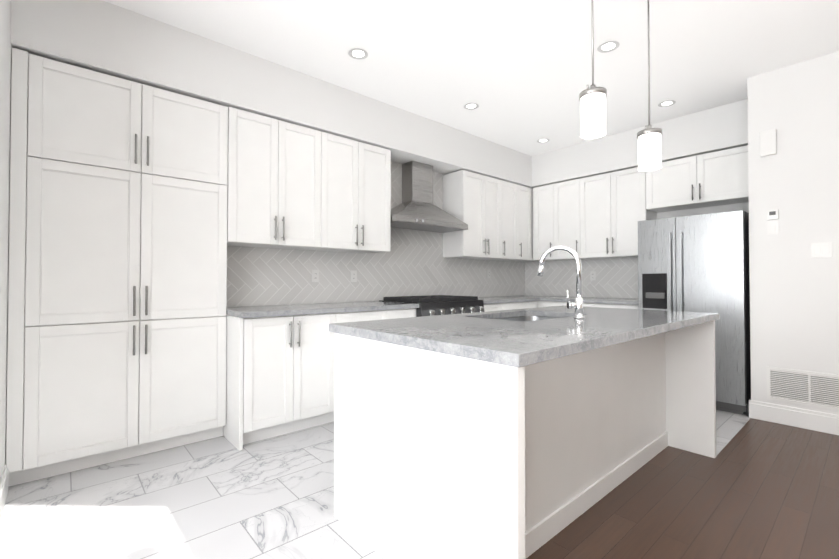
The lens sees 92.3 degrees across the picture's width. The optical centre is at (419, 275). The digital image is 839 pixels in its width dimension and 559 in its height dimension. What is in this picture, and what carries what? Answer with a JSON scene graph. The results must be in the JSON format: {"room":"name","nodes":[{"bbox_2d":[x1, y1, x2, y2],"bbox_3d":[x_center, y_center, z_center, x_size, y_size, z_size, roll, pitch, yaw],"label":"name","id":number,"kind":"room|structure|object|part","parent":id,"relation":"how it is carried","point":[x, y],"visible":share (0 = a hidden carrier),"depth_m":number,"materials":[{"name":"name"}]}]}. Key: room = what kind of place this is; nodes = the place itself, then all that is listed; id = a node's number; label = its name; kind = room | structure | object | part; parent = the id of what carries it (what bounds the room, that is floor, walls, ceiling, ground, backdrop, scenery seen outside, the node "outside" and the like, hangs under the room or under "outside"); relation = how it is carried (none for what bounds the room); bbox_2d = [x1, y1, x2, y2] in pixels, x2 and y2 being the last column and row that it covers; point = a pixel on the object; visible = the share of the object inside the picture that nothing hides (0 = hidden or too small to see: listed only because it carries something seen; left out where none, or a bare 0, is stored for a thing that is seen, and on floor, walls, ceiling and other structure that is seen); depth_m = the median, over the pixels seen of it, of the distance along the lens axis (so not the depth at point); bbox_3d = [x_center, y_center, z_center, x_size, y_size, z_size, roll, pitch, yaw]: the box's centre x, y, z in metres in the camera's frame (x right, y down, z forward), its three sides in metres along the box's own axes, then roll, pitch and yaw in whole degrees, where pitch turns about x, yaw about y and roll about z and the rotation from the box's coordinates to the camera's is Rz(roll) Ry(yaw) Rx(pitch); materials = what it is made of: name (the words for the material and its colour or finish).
{"room":"kitchen","nodes":[
{"label":"kitchen","id":0,"kind":"room"},
{"bbox_2d":[0,0,11,479],"bbox_3d":[-2.121,-0.263,1.953,0.140,2.880,1.260,1,-1,-41],"label":"wall","id":1,"kind":"structure","parent":0,"point":[5,69],"depth_m":2.07,"materials":[{"name":"white paint"}]},
{"bbox_2d":[0,464,8,520],"bbox_3d":[-1.951,1.101,1.858,0.014,0.150,0.920,1,-1,-41],"label":"baseboard","id":2,"kind":"structure","parent":1,"relation":"attached to","point":[4,486],"depth_m":2.05,"materials":[{"name":"white wood"}]},
{"bbox_2d":[0,410,749,558],"bbox_3d":[-0.408,1.215,2.527,7.950,0.060,2.940,1,-1,-41],"label":"floor","id":3,"kind":"structure","parent":0,"point":[221,497],"depth_m":2.06,"materials":[{"name":"stone"}]},
{"bbox_2d":[6,48,227,486],"bbox_3d":[-1.934,-0.035,2.699,1.126,2.445,0.381,1,-1,-41],"label":"pantry cabinet","id":4,"kind":"object","parent":3,"relation":"on","point":[117,299],"visible":1,"depth_m":2.51,"materials":[{"name":"white wood"}]},
{"bbox_2d":[223,311,346,450],"bbox_3d":[-1.130,0.745,3.236,0.800,0.899,0.624,1,-1,-41],"label":"base cabinet","id":5,"kind":"object","parent":3,"relation":"on","point":[279,369],"depth_m":2.94,"materials":[{"name":"white wood"}]},
{"bbox_2d":[226,301,418,318],"bbox_3d":[-0.818,0.278,3.489,1.594,0.040,0.668,1,-1,-41],"label":"countertop","id":6,"kind":"structure","parent":5,"relation":"on","point":[319,308],"depth_m":3.22,"materials":[{"name":"grey stone"}]},
{"bbox_2d":[347,311,394,321],"bbox_3d":[-0.685,0.751,3.631,0.629,0.899,0.622,1,-1,-41],"label":"base cabinet","id":7,"kind":"object","parent":3,"relation":"on","point":[352,316],"depth_m":3.45,"materials":[{"name":"white wood"}]},
{"bbox_2d":[395,307,418,318],"bbox_3d":[-0.387,0.755,3.894,0.403,0.899,0.622,1,-1,-41],"label":"base cabinet","id":8,"kind":"object","parent":3,"relation":"on","point":[411,311],"depth_m":3.72,"materials":[{"name":"white wood"}]},
{"bbox_2d":[379,295,484,316],"bbox_3d":[0.156,0.717,4.277,0.913,0.985,0.729,1,-1,-41],"label":"range","id":9,"kind":"object","parent":3,"relation":"on","point":[431,305],"visible":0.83,"depth_m":4.05,"materials":[{"name":"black metal"}]},
{"bbox_2d":[483,303,506,311],"bbox_3d":[0.624,0.767,4.788,0.458,0.899,0.622,1,-1,-41],"label":"base cabinet","id":10,"kind":"object","parent":3,"relation":"on","point":[487,306],"depth_m":4.59,"materials":[{"name":"white wood"}]},
{"bbox_2d":[507,303,538,309],"bbox_3d":[1.027,0.772,5.144,0.738,0.899,0.622,1,-1,-41],"label":"base cabinet","id":11,"kind":"object","parent":3,"relation":"on","point":[510,306],"depth_m":4.93,"materials":[{"name":"white wood"}]},
{"bbox_2d":[478,295,550,302],"bbox_3d":[1.135,0.303,5.216,1.782,0.040,0.668,1,-1,-41],"label":"countertop","id":12,"kind":"structure","parent":11,"relation":"on","point":[520,298],"depth_m":4.94,"materials":[{"name":"grey stone"}]},
{"bbox_2d":[334,321,715,558],"bbox_3d":[0.752,0.732,2.326,2.212,0.900,1.100,1,-1,-41],"label":"kitchen island","id":13,"kind":"object","parent":3,"relation":"on","point":[525,433],"depth_m":1.74,"materials":[{"name":"white wood"}]},
{"bbox_2d":[329,314,632,368],"bbox_3d":[0.222,0.256,1.843,0.810,0.040,1.109,1,-1,-41],"label":"island countertop","id":14,"kind":"structure","parent":13,"relation":"on","point":[491,340],"depth_m":1.58,"materials":[{"name":"grey stone"}]},
{"bbox_2d":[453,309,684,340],"bbox_3d":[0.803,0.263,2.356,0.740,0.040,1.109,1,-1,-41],"label":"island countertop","id":15,"kind":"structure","parent":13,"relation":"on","point":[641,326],"depth_m":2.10,"materials":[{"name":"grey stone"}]},
{"bbox_2d":[537,245,584,316],"bbox_3d":[0.818,0.032,2.335,0.112,0.420,0.255,1,-1,-41],"label":"faucet","id":16,"kind":"object","parent":15,"relation":"on","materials":[{"name":"silver metal"}]},
{"bbox_2d":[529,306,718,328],"bbox_3d":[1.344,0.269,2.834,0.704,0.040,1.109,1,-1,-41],"label":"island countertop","id":17,"kind":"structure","parent":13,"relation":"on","point":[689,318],"depth_m":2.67,"materials":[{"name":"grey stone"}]},
{"bbox_2d":[501,313,556,320],"bbox_3d":[0.671,0.369,2.504,0.800,0.192,0.520,1,-1,-41],"label":"sink","id":18,"kind":"object","parent":17,"relation":"in","point":[512,316],"depth_m":2.84,"materials":[{"name":"silver metal"}]},
{"bbox_2d":[539,303,566,306],"bbox_3d":[1.948,0.772,5.169,0.622,0.899,0.606,1,-1,-41],"label":"base cabinet","id":19,"kind":"object","parent":3,"relation":"on","point":[540,304],"depth_m":5.05,"materials":[{"name":"white wood"}]},
{"bbox_2d":[583,303,637,308],"bbox_3d":[2.320,0.767,4.749,0.622,0.899,0.755,1,-1,-41],"label":"base cabinet","id":20,"kind":"object","parent":3,"relation":"on","point":[605,305],"depth_m":4.49,"materials":[{"name":"white wood"}]},
{"bbox_2d":[539,296,637,306],"bbox_3d":[2.165,0.298,4.897,0.668,0.040,1.181,1,-1,-41],"label":"countertop","id":21,"kind":"structure","parent":20,"relation":"on","point":[554,299],"depth_m":4.64,"materials":[{"name":"grey stone"}]},
{"bbox_2d":[638,210,750,414],"bbox_3d":[2.766,0.329,3.981,0.919,1.752,0.835,1,-1,-41],"label":"refrigerator","id":22,"kind":"object","parent":3,"relation":"on","point":[695,263],"visible":0.62,"depth_m":3.56,"materials":[{"name":"grey metal"}]},
{"bbox_2d":[236,174,517,306],"bbox_3d":[-1.332,-0.240,3.592,7.950,2.880,0.150,1,-1,-41],"label":"wall","id":23,"kind":"structure","parent":0,"point":[338,302],"depth_m":3.79,"materials":[{"name":"white paint"}]},
{"bbox_2d":[227,107,390,252],"bbox_3d":[-0.946,-0.743,3.582,1.505,1.005,0.381,1,-1,-41],"label":"wall cabinet","id":24,"kind":"object","parent":23,"relation":"attached to","point":[291,186],"visible":1,"depth_m":3.37,"materials":[{"name":"white wood"}]},
{"bbox_2d":[226,161,524,306],"bbox_3d":[-0.028,-0.487,4.641,4.288,1.518,0.009,1,-1,-41],"label":"backsplash","id":25,"kind":"structure","parent":23,"relation":"attached to","point":[413,263],"depth_m":4.24,"materials":[{"name":"grey tile"}]},
{"bbox_2d":[312,270,318,281],"bbox_3d":[-0.977,0.002,3.783,0.072,0.116,0.008,1,-1,-41],"label":"electrical outlet","id":26,"kind":"object","parent":25,"relation":"attached to","point":[315,275],"visible":1,"depth_m":3.78,"materials":[{"name":"white plastic"}]},
{"bbox_2d":[351,270,356,281],"bbox_3d":[-0.662,0.006,4.061,0.072,0.116,0.008,1,-1,-41],"label":"electrical outlet","id":27,"kind":"object","parent":25,"relation":"attached to","point":[353,276],"visible":1,"depth_m":4.06,"materials":[{"name":"white plastic"}]},
{"bbox_2d":[391,161,467,232],"bbox_3d":[0.031,-0.884,4.412,1.041,0.721,0.429,1,-1,-41],"label":"range hood","id":28,"kind":"object","parent":23,"relation":"attached to","point":[416,209],"visible":0.92,"depth_m":4.40,"materials":[{"name":"silver metal"}]},
{"bbox_2d":[443,170,535,261],"bbox_3d":[1.057,-0.718,5.354,1.734,1.005,0.381,1,-1,-41],"label":"wall cabinet","id":29,"kind":"object","parent":23,"relation":"attached to","point":[495,215],"visible":1,"depth_m":4.98,"materials":[{"name":"white wood"}]},
{"bbox_2d":[103,0,838,155],"bbox_3d":[0.725,-1.723,1.287,7.950,0.020,6.360,1,-1,-41],"label":"ceiling","id":30,"kind":"structure","parent":0,"point":[519,72],"depth_m":3.00,"materials":[{"name":"white paint"}]},
{"bbox_2d":[11,0,534,188],"bbox_3d":[-0.332,-1.462,4.153,5.432,0.420,0.360,1,-1,-41],"label":"soffit","id":31,"kind":"structure","parent":30,"relation":"attached to","point":[104,37],"depth_m":2.99,"materials":[{"name":"white paint"}]},
{"bbox_2d":[348,48,367,58],"bbox_3d":[-0.466,-1.685,3.063,0.150,0.002,0.150,1,-1,-41],"label":"recessed light","id":32,"kind":"object","parent":30,"relation":"in","point":[356,53],"visible":1,"depth_m":3.06,"materials":[{"name":"grey"}]},
{"bbox_2d":[464,103,478,109],"bbox_3d":[0.511,-1.672,3.981,0.150,0.002,0.150,1,-1,-41],"label":"recessed light","id":33,"kind":"object","parent":30,"relation":"in","point":[470,106],"visible":1,"depth_m":3.99,"materials":[{"name":"grey"}]},
{"bbox_2d":[537,139,548,142],"bbox_3d":[1.520,-1.658,4.953,0.150,0.002,0.150,1,-1,-41],"label":"recessed light","id":34,"kind":"object","parent":30,"relation":"in","point":[542,140],"visible":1,"depth_m":4.95,"materials":[{"name":"grey"}]},
{"bbox_2d":[579,0,606,138],"bbox_3d":[0.858,-1.198,1.998,0.125,1.007,0.125,1,-1,-41],"label":"pendant light","id":35,"kind":"object","parent":30,"relation":"hanging from","point":[592,99],"visible":1,"depth_m":1.95,"materials":[{"name":"grey glass"}]},
{"bbox_2d":[597,41,619,52],"bbox_3d":[1.392,-1.686,2.971,0.150,0.002,0.150,1,-1,-41],"label":"recessed light","id":36,"kind":"object","parent":30,"relation":"in","point":[609,46],"visible":1,"depth_m":2.97,"materials":[{"name":"grey"}]},
{"bbox_2d":[532,99,747,186],"bbox_3d":[2.492,-1.454,4.788,0.360,0.420,2.430,1,-1,-41],"label":"soffit","id":37,"kind":"structure","parent":30,"relation":"attached to","point":[720,128],"depth_m":4.41,"materials":[{"name":"white paint"}]},
{"bbox_2d":[637,0,661,170],"bbox_3d":[1.304,-1.152,2.292,0.125,1.091,0.125,1,-1,-41],"label":"pendant light","id":38,"kind":"object","parent":30,"relation":"hanging from","point":[649,146],"visible":1,"depth_m":2.25,"materials":[{"name":"grey glass"}]},
{"bbox_2d":[658,100,675,106],"bbox_3d":[2.406,-1.673,3.921,0.150,0.002,0.150,1,-1,-41],"label":"recessed light","id":39,"kind":"object","parent":30,"relation":"in","point":[667,103],"visible":1,"depth_m":3.92,"materials":[{"name":"grey"}]},
{"bbox_2d":[533,202,748,298],"bbox_3d":[2.563,-0.220,5.074,0.150,2.880,2.790,1,-1,-41],"label":"wall","id":40,"kind":"structure","parent":0,"point":[712,209],"depth_m":4.37,"materials":[{"name":"white paint"}]},
{"bbox_2d":[525,257,637,297],"bbox_3d":[2.192,0.034,5.370,0.009,0.498,1.850,1,-1,-41],"label":"backsplash","id":41,"kind":"structure","parent":40,"relation":"attached to","point":[616,277],"depth_m":5.32,"materials":[{"name":"grey tile"}]},
{"bbox_2d":[590,271,595,279],"bbox_3d":[2.268,0.003,5.270,0.008,0.116,0.072,1,-1,-41],"label":"electrical outlet","id":42,"kind":"object","parent":41,"relation":"attached to","point":[592,275],"visible":1,"depth_m":5.26,"materials":[{"name":"white plastic"}]},
{"bbox_2d":[532,167,656,260],"bbox_3d":[2.152,-0.721,5.142,0.380,1.005,1.461,1,-1,-41],"label":"wall cabinet","id":43,"kind":"object","parent":40,"relation":"attached to","point":[597,216],"visible":0.88,"depth_m":4.96,"materials":[{"name":"white wood"}]},
{"bbox_2d":[646,145,748,212],"bbox_3d":[2.958,-0.989,4.234,0.380,0.495,0.963,1,-1,-41],"label":"wall cabinet","id":44,"kind":"object","parent":40,"relation":"attached to","point":[721,177],"depth_m":4.12,"materials":[{"name":"white wood"}]},
{"bbox_3d":[2.830,-0.853,4.119,0.038,0.160,0.078,1,-1,-41],"label":"wall cabinet handles","id":45,"kind":"part","parent":44,"relation":"part of","materials":[{"name":"silver metal"}]},
{"bbox_2d":[526,418,838,558],"bbox_3d":[1.607,1.183,0.248,7.950,0.060,3.696,1,-1,-41],"label":"floor","id":46,"kind":"structure","parent":0,"point":[757,489],"depth_m":2.05,"materials":[{"name":"brown wood"}]},
{"bbox_2d":[747,51,838,414],"bbox_3d":[4.252,-0.255,2.523,1.000,2.880,3.270,1,-1,-41],"label":"wall","id":47,"kind":"structure","parent":0,"point":[794,301],"depth_m":3.20,"materials":[{"name":"white paint"}]},
{"bbox_2d":[760,129,776,156],"bbox_3d":[2.870,-1.092,3.316,0.034,0.205,0.100,1,-1,-41],"label":"box","id":48,"kind":"object","parent":47,"relation":"attached to","point":[768,142],"visible":0.98,"depth_m":3.30,"materials":[{"name":"white plastic"}]},
{"bbox_2d":[767,209,778,234],"bbox_3d":[2.889,-0.440,3.296,0.020,0.200,0.072,1,-1,-41],"label":"thermostat","id":49,"kind":"object","parent":47,"relation":"attached to","point":[773,226],"visible":1,"depth_m":3.29,"materials":[{"name":"white plastic"}]},
{"bbox_2d":[749,400,838,434],"bbox_3d":[3.866,1.105,2.175,0.014,0.150,3.280,1,-1,-41],"label":"baseboard","id":50,"kind":"structure","parent":47,"relation":"attached to","point":[802,418],"depth_m":3.18,"materials":[{"name":"white wood"}]},
{"bbox_2d":[767,366,838,410],"bbox_3d":[3.111,0.875,3.034,0.010,0.265,0.760,1,-1,-41],"label":"air vent","id":51,"kind":"object","parent":47,"relation":"in","point":[814,389],"visible":1,"depth_m":3.15,"materials":[{"name":"grey metal"}]},
{"bbox_2d":[811,242,832,257],"bbox_3d":[3.079,-0.197,3.087,0.008,0.116,0.116,1,-1,-41],"label":"switch plate","id":52,"kind":"object","parent":47,"relation":"attached to","point":[820,249],"visible":1,"depth_m":3.09,"materials":[{"name":"white plastic"}]}
]}

